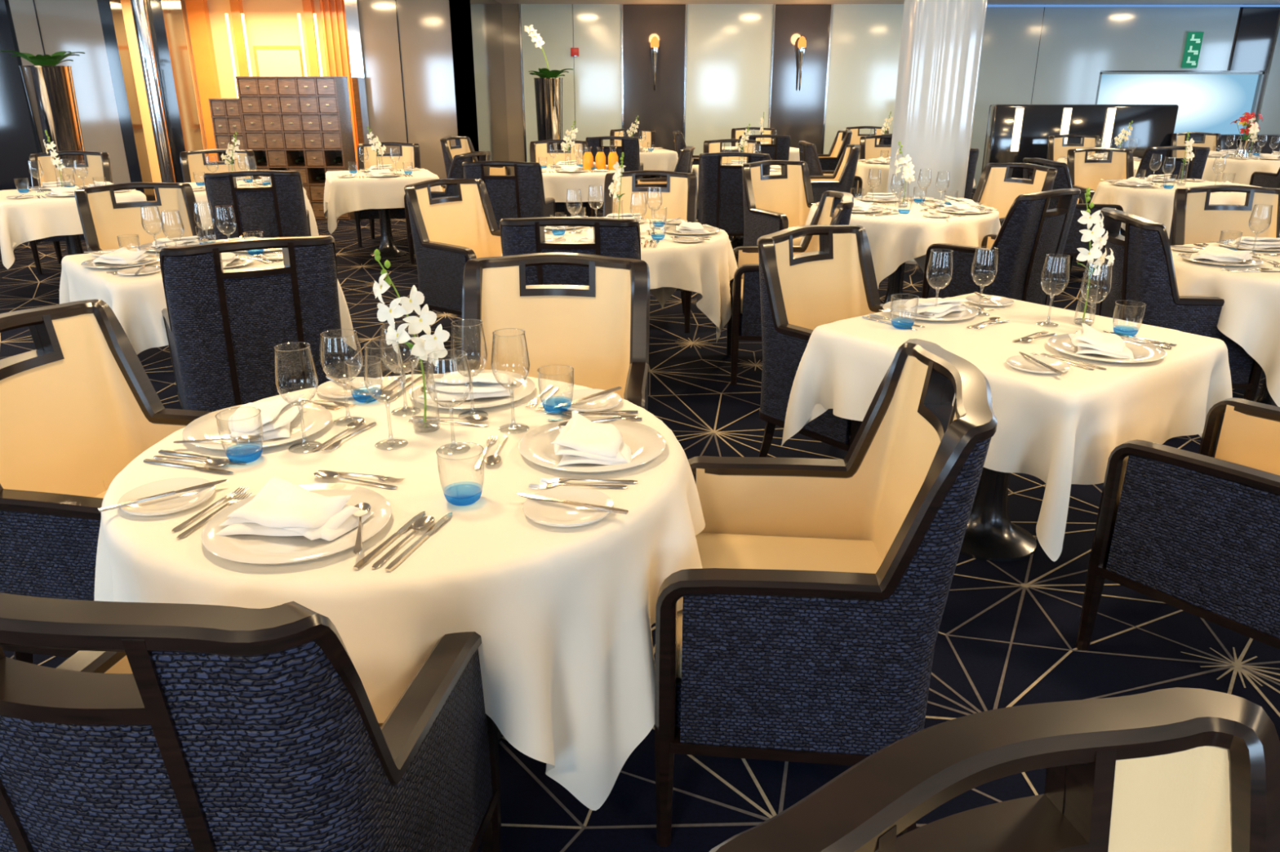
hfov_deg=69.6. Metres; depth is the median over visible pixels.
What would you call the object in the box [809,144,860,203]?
dining chair
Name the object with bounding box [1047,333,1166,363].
charger plate
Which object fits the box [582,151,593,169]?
carafe
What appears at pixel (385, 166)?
folded napkin
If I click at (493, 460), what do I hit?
spoon
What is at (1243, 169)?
dining table
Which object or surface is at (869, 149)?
dining chair
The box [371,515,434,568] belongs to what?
spoon
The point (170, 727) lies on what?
dining chair
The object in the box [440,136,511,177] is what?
dining chair
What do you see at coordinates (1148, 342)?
spoon
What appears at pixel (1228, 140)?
seat
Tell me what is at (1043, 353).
fork
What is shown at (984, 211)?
charger plate
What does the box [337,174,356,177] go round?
bread plate
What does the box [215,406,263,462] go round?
water tumbler
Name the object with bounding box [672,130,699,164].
dining chair
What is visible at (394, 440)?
wine glass
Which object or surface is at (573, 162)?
folded napkin
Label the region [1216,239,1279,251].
charger plate
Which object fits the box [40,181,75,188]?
folded napkin
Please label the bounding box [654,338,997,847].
dining chair
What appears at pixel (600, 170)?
bread plate
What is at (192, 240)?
folded napkin
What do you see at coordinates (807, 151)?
dining chair
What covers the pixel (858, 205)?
folded napkin
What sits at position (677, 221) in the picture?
bread plate
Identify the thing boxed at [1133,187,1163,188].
table knife
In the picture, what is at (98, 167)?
dining chair
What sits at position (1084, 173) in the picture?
dining chair
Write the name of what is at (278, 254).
table knife
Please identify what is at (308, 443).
wine glass
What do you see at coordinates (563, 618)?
dining table
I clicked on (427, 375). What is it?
spoon
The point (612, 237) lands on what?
dining chair
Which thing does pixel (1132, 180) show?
folded napkin
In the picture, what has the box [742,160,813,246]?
dining chair
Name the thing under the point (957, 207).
folded napkin
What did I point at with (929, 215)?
bread plate
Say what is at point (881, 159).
folded napkin
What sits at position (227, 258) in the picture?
folded napkin
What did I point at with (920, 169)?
wine glass
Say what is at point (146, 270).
bread plate
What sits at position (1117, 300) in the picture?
water tumbler
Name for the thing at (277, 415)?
folded napkin
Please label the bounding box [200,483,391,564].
charger plate
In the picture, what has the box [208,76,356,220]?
buffet cabinet
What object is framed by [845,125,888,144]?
dining chair
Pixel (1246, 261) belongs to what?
spoon
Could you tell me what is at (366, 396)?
water tumbler
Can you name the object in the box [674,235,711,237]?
fork
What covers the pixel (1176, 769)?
dining chair
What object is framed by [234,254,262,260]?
spoon
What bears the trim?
attached to the wall at (719, 67)
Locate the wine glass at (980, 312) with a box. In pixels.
[970,246,998,315]
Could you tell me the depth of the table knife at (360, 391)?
2.40 m
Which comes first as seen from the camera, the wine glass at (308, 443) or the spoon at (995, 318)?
the wine glass at (308, 443)
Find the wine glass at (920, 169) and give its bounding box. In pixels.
[917,168,931,204]
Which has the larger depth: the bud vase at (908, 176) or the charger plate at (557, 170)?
the charger plate at (557, 170)
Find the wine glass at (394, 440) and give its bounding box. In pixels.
[364,339,408,446]
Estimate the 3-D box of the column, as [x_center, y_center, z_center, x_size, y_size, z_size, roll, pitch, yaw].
[2.450,-2.637,7.660,0.720,2.660,0.720,0,20,0]
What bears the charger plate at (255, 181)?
on the dining table at (201, 197)
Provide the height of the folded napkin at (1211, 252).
0.048 m
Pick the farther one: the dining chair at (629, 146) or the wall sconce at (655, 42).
the wall sconce at (655, 42)
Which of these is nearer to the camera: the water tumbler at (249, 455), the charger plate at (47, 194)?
the water tumbler at (249, 455)
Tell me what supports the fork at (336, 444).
on the dining table at (563, 618)
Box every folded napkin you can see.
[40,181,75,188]
[48,186,80,195]
[87,181,114,187]
[91,247,155,264]
[151,235,204,249]
[215,475,374,541]
[221,253,239,266]
[227,392,304,441]
[235,176,246,181]
[235,237,266,249]
[236,179,251,186]
[255,176,270,183]
[366,168,393,176]
[368,164,392,170]
[417,371,513,400]
[546,215,581,227]
[550,411,631,466]
[555,160,577,166]
[558,164,581,171]
[581,230,593,241]
[604,213,640,221]
[675,220,709,233]
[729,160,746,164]
[769,164,781,168]
[852,199,878,211]
[862,192,897,199]
[866,156,889,162]
[903,297,970,318]
[939,195,979,205]
[941,200,980,212]
[1068,323,1133,359]
[1093,152,1107,157]
[1114,177,1151,185]
[1146,173,1170,180]
[1190,244,1253,262]
[1208,151,1227,156]
[1218,149,1235,154]
[1218,180,1240,185]
[1228,236,1279,248]
[1260,153,1279,159]
[1271,151,1279,155]
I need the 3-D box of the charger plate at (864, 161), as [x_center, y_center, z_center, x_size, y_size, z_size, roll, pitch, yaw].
[2.524,-2.781,9.700,0.323,0.016,0.323,-17,26,-38]
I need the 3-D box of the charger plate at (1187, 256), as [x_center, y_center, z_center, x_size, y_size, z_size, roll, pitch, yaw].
[2.650,-0.756,4.197,0.323,0.016,0.323,17,26,38]
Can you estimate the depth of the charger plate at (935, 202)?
6.18 m
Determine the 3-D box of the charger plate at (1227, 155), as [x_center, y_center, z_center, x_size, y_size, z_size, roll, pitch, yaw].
[6.600,-3.104,10.579,0.323,0.016,0.323,-17,26,-38]
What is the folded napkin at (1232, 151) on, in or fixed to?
on the charger plate
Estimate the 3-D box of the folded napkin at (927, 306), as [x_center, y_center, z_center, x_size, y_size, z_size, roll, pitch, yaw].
[1.034,-0.432,3.239,0.239,0.048,0.193,-11,23,-28]
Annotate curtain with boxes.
[120,0,358,200]
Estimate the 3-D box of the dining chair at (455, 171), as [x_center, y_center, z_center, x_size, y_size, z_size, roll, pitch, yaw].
[-1.689,-1.981,8.324,0.628,0.977,0.636,7,21,17]
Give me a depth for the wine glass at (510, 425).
2.14 m
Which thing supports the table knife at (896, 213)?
on the dining table at (895, 239)
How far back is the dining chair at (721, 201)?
8.13 m
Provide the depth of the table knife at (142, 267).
3.93 m
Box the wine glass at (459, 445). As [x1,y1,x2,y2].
[425,349,471,451]
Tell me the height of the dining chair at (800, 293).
0.977 m
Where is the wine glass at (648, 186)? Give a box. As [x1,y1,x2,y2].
[646,186,662,229]
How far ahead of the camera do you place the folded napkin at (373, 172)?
8.19 m
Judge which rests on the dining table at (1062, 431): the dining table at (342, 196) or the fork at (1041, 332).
the fork at (1041, 332)
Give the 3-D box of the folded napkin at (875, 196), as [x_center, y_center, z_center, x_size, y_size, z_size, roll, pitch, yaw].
[1.683,-1.626,6.482,0.235,0.050,0.172,-3,20,-9]
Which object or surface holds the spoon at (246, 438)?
on the charger plate at (316, 418)
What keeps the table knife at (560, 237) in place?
on the bread plate at (561, 239)
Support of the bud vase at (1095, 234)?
on the dining table at (1062, 431)
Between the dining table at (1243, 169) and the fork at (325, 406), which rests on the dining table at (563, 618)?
the fork at (325, 406)
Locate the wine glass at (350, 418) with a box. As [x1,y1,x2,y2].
[319,328,364,423]
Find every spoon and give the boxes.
[108,259,148,268]
[131,246,160,248]
[153,455,228,466]
[173,435,262,443]
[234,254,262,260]
[311,419,365,451]
[313,471,397,488]
[352,502,370,554]
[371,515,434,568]
[377,377,412,397]
[411,416,488,422]
[420,373,434,393]
[484,435,507,465]
[558,411,637,417]
[558,415,633,427]
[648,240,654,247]
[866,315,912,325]
[879,310,934,316]
[966,316,1001,328]
[1019,333,1056,342]
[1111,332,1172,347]
[1121,337,1163,345]
[1209,241,1246,246]
[1222,260,1253,265]
[1226,267,1271,271]
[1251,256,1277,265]
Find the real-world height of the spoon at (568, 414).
0.008 m
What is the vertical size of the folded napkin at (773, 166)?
0.050 m
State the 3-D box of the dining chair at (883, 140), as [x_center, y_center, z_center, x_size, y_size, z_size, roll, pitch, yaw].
[3.300,-3.255,11.789,0.636,0.977,0.628,0,20,0]
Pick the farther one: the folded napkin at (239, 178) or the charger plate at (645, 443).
the folded napkin at (239, 178)
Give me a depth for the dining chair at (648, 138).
12.62 m
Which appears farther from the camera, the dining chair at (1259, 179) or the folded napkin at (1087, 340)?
the dining chair at (1259, 179)
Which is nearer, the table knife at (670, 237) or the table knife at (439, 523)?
the table knife at (439, 523)
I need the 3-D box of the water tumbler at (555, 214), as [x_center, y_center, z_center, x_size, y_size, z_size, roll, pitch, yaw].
[-0.440,-1.086,4.964,0.089,0.103,0.089,0,20,0]
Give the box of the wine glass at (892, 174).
[888,173,904,211]
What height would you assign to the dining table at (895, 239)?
0.751 m
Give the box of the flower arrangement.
[1230,112,1262,157]
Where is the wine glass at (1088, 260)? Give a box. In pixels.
[1075,260,1112,333]
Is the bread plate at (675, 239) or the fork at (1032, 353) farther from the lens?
the bread plate at (675, 239)
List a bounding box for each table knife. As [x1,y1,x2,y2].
[84,251,113,253]
[97,479,227,511]
[134,265,145,275]
[143,458,234,474]
[158,449,247,464]
[249,256,269,263]
[254,253,282,256]
[325,375,369,395]
[352,511,425,569]
[364,375,404,403]
[385,511,452,571]
[386,375,422,403]
[516,493,628,514]
[544,410,638,413]
[545,236,564,240]
[546,417,642,421]
[554,386,621,407]
[643,240,648,248]
[670,236,710,239]
[862,315,916,329]
[869,313,924,327]
[871,213,898,216]
[973,292,1002,306]
[1018,351,1064,375]
[1102,330,1177,346]
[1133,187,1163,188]
[1155,344,1172,349]
[1170,245,1203,248]
[1220,268,1272,270]
[1228,270,1279,271]
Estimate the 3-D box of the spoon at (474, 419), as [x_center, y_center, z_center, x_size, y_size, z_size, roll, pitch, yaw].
[-0.455,-0.018,2.203,0.192,0.008,0.035,4,21,10]
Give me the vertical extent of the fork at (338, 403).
0.008 m
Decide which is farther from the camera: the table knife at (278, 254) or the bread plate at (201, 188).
the bread plate at (201, 188)
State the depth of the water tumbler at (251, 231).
4.38 m
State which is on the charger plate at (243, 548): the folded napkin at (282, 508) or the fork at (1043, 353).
the folded napkin at (282, 508)
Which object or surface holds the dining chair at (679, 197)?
on the floor
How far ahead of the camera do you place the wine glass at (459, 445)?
2.00 m
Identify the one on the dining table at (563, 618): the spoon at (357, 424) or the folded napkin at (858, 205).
the spoon at (357, 424)
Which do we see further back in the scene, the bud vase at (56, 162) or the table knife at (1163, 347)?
the bud vase at (56, 162)
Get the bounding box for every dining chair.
[0,299,213,663]
[0,592,502,851]
[29,151,112,274]
[74,182,208,251]
[159,235,346,411]
[179,148,258,236]
[203,170,311,239]
[354,142,420,247]
[404,151,490,264]
[404,178,502,334]
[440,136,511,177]
[453,252,649,410]
[462,160,555,230]
[499,217,640,285]
[529,139,591,217]
[586,136,643,217]
[603,170,697,333]
[609,128,655,178]
[635,146,694,187]
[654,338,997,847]
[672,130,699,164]
[697,151,770,235]
[703,138,760,164]
[709,687,1279,851]
[726,191,853,385]
[731,127,775,146]
[737,134,790,160]
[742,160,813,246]
[756,225,884,457]
[798,141,862,198]
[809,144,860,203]
[817,130,852,170]
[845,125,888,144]
[859,134,892,159]
[879,133,892,144]
[921,188,1080,306]
[964,148,978,199]
[972,163,1057,226]
[1022,157,1123,273]
[1046,133,1101,161]
[1066,147,1133,262]
[1075,397,1279,650]
[1094,207,1262,401]
[1134,146,1210,179]
[1168,132,1221,157]
[1168,184,1279,245]
[1248,168,1279,188]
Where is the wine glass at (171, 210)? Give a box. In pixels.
[160,209,183,241]
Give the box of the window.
[1094,71,1264,133]
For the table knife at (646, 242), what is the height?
0.004 m
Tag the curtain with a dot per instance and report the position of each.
(227, 40)
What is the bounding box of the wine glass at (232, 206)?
[215,205,239,255]
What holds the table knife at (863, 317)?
on the dining table at (1062, 431)
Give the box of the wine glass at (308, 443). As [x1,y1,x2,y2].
[273,342,321,450]
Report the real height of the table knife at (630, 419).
0.004 m
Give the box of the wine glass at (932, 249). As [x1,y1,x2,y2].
[925,248,953,306]
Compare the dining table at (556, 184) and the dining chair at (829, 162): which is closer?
the dining table at (556, 184)
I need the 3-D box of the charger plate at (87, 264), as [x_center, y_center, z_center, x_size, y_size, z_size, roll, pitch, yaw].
[-2.330,-0.737,4.143,0.323,0.016,0.323,-10,22,-25]
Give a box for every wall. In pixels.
[0,0,479,200]
[466,0,509,160]
[502,4,1279,188]
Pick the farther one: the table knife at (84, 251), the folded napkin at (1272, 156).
the folded napkin at (1272, 156)
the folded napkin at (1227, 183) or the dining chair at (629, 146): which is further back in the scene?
the dining chair at (629, 146)
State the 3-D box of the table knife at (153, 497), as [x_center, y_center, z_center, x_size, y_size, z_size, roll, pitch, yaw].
[-0.910,0.131,1.765,0.228,0.004,0.017,-15,25,-36]
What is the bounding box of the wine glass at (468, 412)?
[449,319,488,417]
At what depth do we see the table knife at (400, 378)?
2.43 m
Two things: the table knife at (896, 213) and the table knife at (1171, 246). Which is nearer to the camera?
the table knife at (1171, 246)
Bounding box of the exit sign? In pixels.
[1181,31,1204,67]
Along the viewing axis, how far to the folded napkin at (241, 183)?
7.22 m
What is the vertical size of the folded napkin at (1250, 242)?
0.048 m
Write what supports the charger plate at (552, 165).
on the dining table at (556, 184)
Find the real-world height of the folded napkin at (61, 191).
0.048 m
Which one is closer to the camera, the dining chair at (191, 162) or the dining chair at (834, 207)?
the dining chair at (834, 207)
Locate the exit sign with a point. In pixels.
(1194, 39)
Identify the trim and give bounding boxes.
[986,4,1279,7]
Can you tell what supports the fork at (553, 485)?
on the dining table at (563, 618)
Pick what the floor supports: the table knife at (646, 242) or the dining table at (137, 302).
the dining table at (137, 302)
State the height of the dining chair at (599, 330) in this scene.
0.977 m
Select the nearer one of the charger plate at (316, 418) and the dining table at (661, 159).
the charger plate at (316, 418)
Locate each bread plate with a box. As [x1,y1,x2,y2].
[5,195,33,199]
[90,248,117,256]
[114,190,130,192]
[116,266,160,275]
[117,477,215,515]
[192,187,205,191]
[222,237,254,241]
[260,252,283,260]
[316,377,383,398]
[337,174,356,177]
[402,168,420,170]
[522,486,613,527]
[545,237,565,241]
[554,388,622,412]
[591,168,608,172]
[658,218,687,224]
[671,236,704,243]
[909,196,934,200]
[923,213,951,217]
[965,294,1013,306]
[1005,355,1070,373]
[1106,179,1121,182]
[1170,245,1204,252]
[1182,178,1205,182]
[1232,157,1249,159]
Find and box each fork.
[171,486,248,532]
[176,492,252,539]
[297,398,356,407]
[308,402,343,409]
[317,470,404,483]
[320,422,376,451]
[407,418,488,426]
[473,435,497,470]
[524,384,553,408]
[528,483,627,489]
[534,386,559,411]
[539,478,637,484]
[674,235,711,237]
[964,303,995,311]
[971,320,1008,328]
[1012,330,1048,342]
[1029,352,1094,369]
[1040,352,1106,369]
[1258,257,1279,264]
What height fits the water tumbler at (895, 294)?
0.103 m
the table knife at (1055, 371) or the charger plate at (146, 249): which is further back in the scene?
the charger plate at (146, 249)
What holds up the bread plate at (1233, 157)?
on the dining table at (1243, 169)
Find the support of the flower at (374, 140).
on the dining table at (342, 196)
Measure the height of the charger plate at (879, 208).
0.016 m
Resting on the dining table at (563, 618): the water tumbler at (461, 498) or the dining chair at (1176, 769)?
the water tumbler at (461, 498)
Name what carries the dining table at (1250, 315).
on the floor
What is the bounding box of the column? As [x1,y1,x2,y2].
[886,0,987,276]
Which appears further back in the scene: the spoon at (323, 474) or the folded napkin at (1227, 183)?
the folded napkin at (1227, 183)
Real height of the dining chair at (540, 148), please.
0.977 m
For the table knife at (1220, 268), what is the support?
on the dining table at (1250, 315)
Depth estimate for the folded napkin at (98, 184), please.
7.19 m
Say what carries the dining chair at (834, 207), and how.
on the floor
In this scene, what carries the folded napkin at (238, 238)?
on the charger plate at (274, 249)
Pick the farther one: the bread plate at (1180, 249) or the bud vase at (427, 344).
the bread plate at (1180, 249)
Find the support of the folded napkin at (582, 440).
on the charger plate at (645, 443)
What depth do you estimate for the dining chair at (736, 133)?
13.00 m
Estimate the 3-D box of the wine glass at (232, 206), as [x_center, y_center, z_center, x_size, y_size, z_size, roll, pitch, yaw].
[-1.930,-0.911,4.306,0.088,0.231,0.088,0,20,0]
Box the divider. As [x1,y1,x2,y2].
[981,104,1178,178]
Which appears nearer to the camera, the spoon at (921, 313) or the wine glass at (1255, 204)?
the spoon at (921, 313)
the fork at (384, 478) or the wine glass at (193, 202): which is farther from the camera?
the wine glass at (193, 202)
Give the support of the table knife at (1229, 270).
on the dining table at (1250, 315)
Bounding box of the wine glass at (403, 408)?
[379,321,421,413]
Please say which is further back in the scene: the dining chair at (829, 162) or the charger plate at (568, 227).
the dining chair at (829, 162)
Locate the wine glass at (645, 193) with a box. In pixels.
[630,193,646,238]
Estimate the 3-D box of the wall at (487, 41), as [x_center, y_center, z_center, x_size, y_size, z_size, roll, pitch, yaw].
[-2.150,-4.502,12.728,0.200,2.660,3.200,0,20,0]
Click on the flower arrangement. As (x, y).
(1242, 151)
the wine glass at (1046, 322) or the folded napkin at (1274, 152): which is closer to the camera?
the wine glass at (1046, 322)
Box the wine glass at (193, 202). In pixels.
[193,202,214,233]
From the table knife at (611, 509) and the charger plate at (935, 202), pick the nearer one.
the table knife at (611, 509)
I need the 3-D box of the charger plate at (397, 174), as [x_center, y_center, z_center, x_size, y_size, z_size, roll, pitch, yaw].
[-2.294,-2.244,8.241,0.323,0.016,0.323,-17,26,-38]
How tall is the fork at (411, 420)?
0.008 m
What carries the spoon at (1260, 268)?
on the dining table at (1250, 315)
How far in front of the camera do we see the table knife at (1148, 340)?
2.88 m
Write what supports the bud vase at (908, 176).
on the dining table at (895, 239)
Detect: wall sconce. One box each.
[650,35,658,90]
[797,35,806,90]
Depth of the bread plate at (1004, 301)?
3.41 m
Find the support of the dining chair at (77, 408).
on the floor
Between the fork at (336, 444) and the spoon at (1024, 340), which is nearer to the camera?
the fork at (336, 444)
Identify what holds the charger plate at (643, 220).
on the dining table at (706, 268)
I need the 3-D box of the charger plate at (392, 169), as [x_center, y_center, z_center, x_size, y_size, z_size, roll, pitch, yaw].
[-2.506,-2.445,8.787,0.323,0.016,0.323,-1,20,-4]
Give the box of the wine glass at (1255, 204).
[1248,204,1272,255]
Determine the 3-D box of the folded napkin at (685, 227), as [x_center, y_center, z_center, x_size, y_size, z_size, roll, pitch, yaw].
[0.292,-1.093,5.037,0.186,0.048,0.232,0,20,1]
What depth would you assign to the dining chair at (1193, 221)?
5.28 m
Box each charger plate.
[31,184,78,190]
[44,192,75,196]
[80,254,159,268]
[137,240,208,251]
[182,401,332,450]
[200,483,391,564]
[222,255,256,268]
[235,248,282,252]
[253,181,270,184]
[360,168,395,171]
[364,173,401,177]
[408,369,535,408]
[518,417,666,472]
[544,226,582,229]
[549,164,581,167]
[554,168,587,173]
[597,216,647,222]
[661,225,719,235]
[851,206,883,213]
[854,195,902,202]
[863,160,889,164]
[882,298,978,320]
[933,200,984,207]
[935,206,988,213]
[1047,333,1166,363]
[1110,182,1154,186]
[1136,177,1177,182]
[1180,252,1262,266]
[1208,155,1230,157]
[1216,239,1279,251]
[1254,156,1279,159]
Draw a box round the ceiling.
[495,0,1279,4]
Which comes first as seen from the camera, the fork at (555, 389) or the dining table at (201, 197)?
the fork at (555, 389)
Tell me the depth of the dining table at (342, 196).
8.14 m
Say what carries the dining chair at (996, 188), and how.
on the floor
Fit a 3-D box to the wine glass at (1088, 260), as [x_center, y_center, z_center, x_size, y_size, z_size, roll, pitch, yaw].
[1.450,-0.408,2.940,0.088,0.231,0.088,0,20,0]
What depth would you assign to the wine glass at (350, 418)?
2.18 m
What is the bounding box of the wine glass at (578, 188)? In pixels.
[565,188,582,233]
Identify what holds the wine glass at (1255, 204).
on the dining table at (1250, 315)
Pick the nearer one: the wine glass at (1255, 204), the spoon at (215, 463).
the spoon at (215, 463)
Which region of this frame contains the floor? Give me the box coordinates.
[0,188,1279,851]
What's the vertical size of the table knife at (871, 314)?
0.004 m
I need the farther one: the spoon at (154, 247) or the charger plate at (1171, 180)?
the charger plate at (1171, 180)
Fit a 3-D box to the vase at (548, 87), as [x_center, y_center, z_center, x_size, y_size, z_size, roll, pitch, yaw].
[-1.233,-4.161,12.373,0.572,2.265,0.511,19,27,41]
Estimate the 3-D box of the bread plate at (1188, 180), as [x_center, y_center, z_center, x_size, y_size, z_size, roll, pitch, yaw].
[4.715,-2.091,7.830,0.170,0.012,0.170,0,20,0]
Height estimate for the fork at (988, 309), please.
0.008 m
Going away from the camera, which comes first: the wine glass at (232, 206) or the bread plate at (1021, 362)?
the bread plate at (1021, 362)
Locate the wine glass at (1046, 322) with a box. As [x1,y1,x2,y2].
[1035,253,1070,326]
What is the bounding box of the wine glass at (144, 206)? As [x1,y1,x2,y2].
[140,205,163,256]
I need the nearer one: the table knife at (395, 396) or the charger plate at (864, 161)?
the table knife at (395, 396)
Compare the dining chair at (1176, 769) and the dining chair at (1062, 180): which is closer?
the dining chair at (1176, 769)
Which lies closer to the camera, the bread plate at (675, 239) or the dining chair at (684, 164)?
the bread plate at (675, 239)
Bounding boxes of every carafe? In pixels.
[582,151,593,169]
[595,147,605,169]
[608,148,617,169]
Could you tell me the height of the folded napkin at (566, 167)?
0.048 m
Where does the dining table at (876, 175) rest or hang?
on the floor
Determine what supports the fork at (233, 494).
on the dining table at (563, 618)
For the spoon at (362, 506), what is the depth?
1.61 m
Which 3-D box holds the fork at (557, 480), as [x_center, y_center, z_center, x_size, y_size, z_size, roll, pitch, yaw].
[-0.103,0.110,1.855,0.196,0.008,0.021,0,20,0]
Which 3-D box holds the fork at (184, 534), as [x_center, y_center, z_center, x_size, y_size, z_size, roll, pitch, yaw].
[-0.791,0.163,1.710,0.021,0.008,0.196,5,21,13]
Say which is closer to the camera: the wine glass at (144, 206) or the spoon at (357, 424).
the spoon at (357, 424)
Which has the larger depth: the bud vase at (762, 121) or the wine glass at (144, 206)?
the bud vase at (762, 121)
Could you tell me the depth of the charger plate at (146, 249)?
4.51 m
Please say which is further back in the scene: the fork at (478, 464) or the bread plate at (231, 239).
the bread plate at (231, 239)
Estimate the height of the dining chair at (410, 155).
0.977 m
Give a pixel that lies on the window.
(1208, 102)
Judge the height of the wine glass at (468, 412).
0.231 m
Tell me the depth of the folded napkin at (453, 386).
2.33 m
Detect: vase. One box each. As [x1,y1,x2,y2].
[0,50,84,164]
[43,129,66,186]
[221,131,239,178]
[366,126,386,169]
[373,248,449,433]
[524,25,573,150]
[560,120,577,164]
[608,152,625,218]
[626,115,639,137]
[735,124,751,164]
[759,111,764,144]
[880,111,893,133]
[894,141,915,207]
[1073,187,1114,325]
[1114,120,1133,148]
[1177,132,1194,185]
[1248,120,1257,156]
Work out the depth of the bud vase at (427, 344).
2.04 m
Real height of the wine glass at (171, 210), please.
0.231 m
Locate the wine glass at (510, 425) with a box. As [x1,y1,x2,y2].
[490,328,529,430]
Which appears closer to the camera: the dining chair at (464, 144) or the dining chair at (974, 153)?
the dining chair at (974, 153)
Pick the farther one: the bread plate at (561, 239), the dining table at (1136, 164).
the dining table at (1136, 164)
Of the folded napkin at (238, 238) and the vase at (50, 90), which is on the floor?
the vase at (50, 90)
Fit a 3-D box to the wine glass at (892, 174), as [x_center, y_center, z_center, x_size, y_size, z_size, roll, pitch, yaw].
[1.642,-1.492,5.884,0.088,0.231,0.088,0,20,0]
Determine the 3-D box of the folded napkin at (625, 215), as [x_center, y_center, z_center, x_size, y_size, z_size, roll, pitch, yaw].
[-0.118,-1.234,5.421,0.232,0.048,0.186,-5,21,-13]
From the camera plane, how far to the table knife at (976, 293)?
3.40 m
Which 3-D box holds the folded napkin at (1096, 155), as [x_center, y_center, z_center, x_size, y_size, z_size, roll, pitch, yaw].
[5.201,-3.060,10.384,0.239,0.048,0.193,-18,27,-40]
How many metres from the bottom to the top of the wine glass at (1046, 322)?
0.231 m
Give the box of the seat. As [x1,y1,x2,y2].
[1186,133,1279,154]
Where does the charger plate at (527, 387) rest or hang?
on the dining table at (563, 618)
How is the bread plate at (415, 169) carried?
on the dining table at (342, 196)
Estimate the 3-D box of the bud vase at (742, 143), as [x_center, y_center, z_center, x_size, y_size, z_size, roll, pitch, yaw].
[1.002,-2.748,9.021,0.156,0.416,0.091,-18,26,-39]
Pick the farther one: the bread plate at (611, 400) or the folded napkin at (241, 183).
the folded napkin at (241, 183)
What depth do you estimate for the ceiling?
13.29 m
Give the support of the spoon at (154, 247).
on the charger plate at (146, 249)
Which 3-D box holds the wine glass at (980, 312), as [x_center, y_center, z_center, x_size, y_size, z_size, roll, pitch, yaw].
[1.190,-0.501,3.193,0.088,0.231,0.088,0,20,0]
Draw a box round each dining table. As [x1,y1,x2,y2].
[0,185,146,292]
[59,236,356,355]
[93,373,705,810]
[187,179,318,236]
[324,168,443,257]
[501,218,737,341]
[541,164,615,217]
[639,147,678,177]
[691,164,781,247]
[721,146,799,161]
[781,293,1232,562]
[800,197,1000,304]
[854,158,975,195]
[1057,158,1141,232]
[1090,179,1262,239]
[1170,242,1279,407]
[1201,154,1279,185]
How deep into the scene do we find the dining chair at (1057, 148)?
11.04 m
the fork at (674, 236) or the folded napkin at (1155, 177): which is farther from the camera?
the folded napkin at (1155, 177)
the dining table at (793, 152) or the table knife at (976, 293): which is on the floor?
the dining table at (793, 152)
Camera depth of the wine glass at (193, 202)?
4.45 m
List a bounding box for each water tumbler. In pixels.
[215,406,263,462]
[243,231,263,255]
[344,355,382,402]
[435,442,484,506]
[537,364,573,412]
[550,213,566,235]
[649,217,666,239]
[651,207,666,226]
[890,293,919,328]
[897,195,912,213]
[1112,300,1146,337]
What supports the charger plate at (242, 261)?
on the dining table at (137, 302)
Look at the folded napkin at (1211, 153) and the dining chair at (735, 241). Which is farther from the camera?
the folded napkin at (1211, 153)
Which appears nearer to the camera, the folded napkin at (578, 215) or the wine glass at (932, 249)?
the wine glass at (932, 249)
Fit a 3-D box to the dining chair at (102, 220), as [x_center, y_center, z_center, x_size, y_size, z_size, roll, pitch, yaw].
[-2.827,-0.897,5.380,0.636,0.977,0.628,-15,25,-34]
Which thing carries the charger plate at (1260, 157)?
on the dining table at (1243, 169)
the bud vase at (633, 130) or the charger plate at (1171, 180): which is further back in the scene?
the bud vase at (633, 130)
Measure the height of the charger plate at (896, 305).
0.016 m
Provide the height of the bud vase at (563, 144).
0.448 m
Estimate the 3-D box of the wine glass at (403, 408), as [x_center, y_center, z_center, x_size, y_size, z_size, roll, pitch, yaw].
[-0.575,-0.137,2.224,0.098,0.216,0.098,0,20,0]
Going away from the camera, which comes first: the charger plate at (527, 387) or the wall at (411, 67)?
the charger plate at (527, 387)
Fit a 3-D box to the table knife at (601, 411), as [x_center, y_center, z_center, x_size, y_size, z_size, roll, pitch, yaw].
[-0.119,-0.034,2.249,0.228,0.004,0.017,0,20,-1]
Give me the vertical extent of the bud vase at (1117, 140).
0.416 m
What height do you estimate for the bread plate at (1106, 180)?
0.012 m
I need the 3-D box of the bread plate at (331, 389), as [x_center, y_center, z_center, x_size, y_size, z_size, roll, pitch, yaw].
[-0.759,-0.098,2.413,0.170,0.012,0.170,0,20,0]
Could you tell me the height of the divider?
1.300 m
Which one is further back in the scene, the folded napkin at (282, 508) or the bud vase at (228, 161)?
the bud vase at (228, 161)
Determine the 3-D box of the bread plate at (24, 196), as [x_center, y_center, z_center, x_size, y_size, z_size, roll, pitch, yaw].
[-4.461,-1.647,6.622,0.170,0.012,0.170,0,20,0]
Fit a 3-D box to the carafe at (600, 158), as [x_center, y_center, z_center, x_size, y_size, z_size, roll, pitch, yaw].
[-0.380,-2.581,8.875,0.100,0.209,0.100,0,20,0]
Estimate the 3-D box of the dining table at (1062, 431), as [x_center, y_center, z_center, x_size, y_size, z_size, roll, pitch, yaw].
[1.217,0.047,3.128,1.062,0.751,1.058,-15,25,-34]
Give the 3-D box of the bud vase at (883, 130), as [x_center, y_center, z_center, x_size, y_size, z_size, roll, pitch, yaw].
[3.316,-3.997,12.372,0.074,0.448,0.171,-19,27,-42]
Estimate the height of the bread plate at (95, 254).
0.012 m
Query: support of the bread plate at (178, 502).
on the dining table at (563, 618)

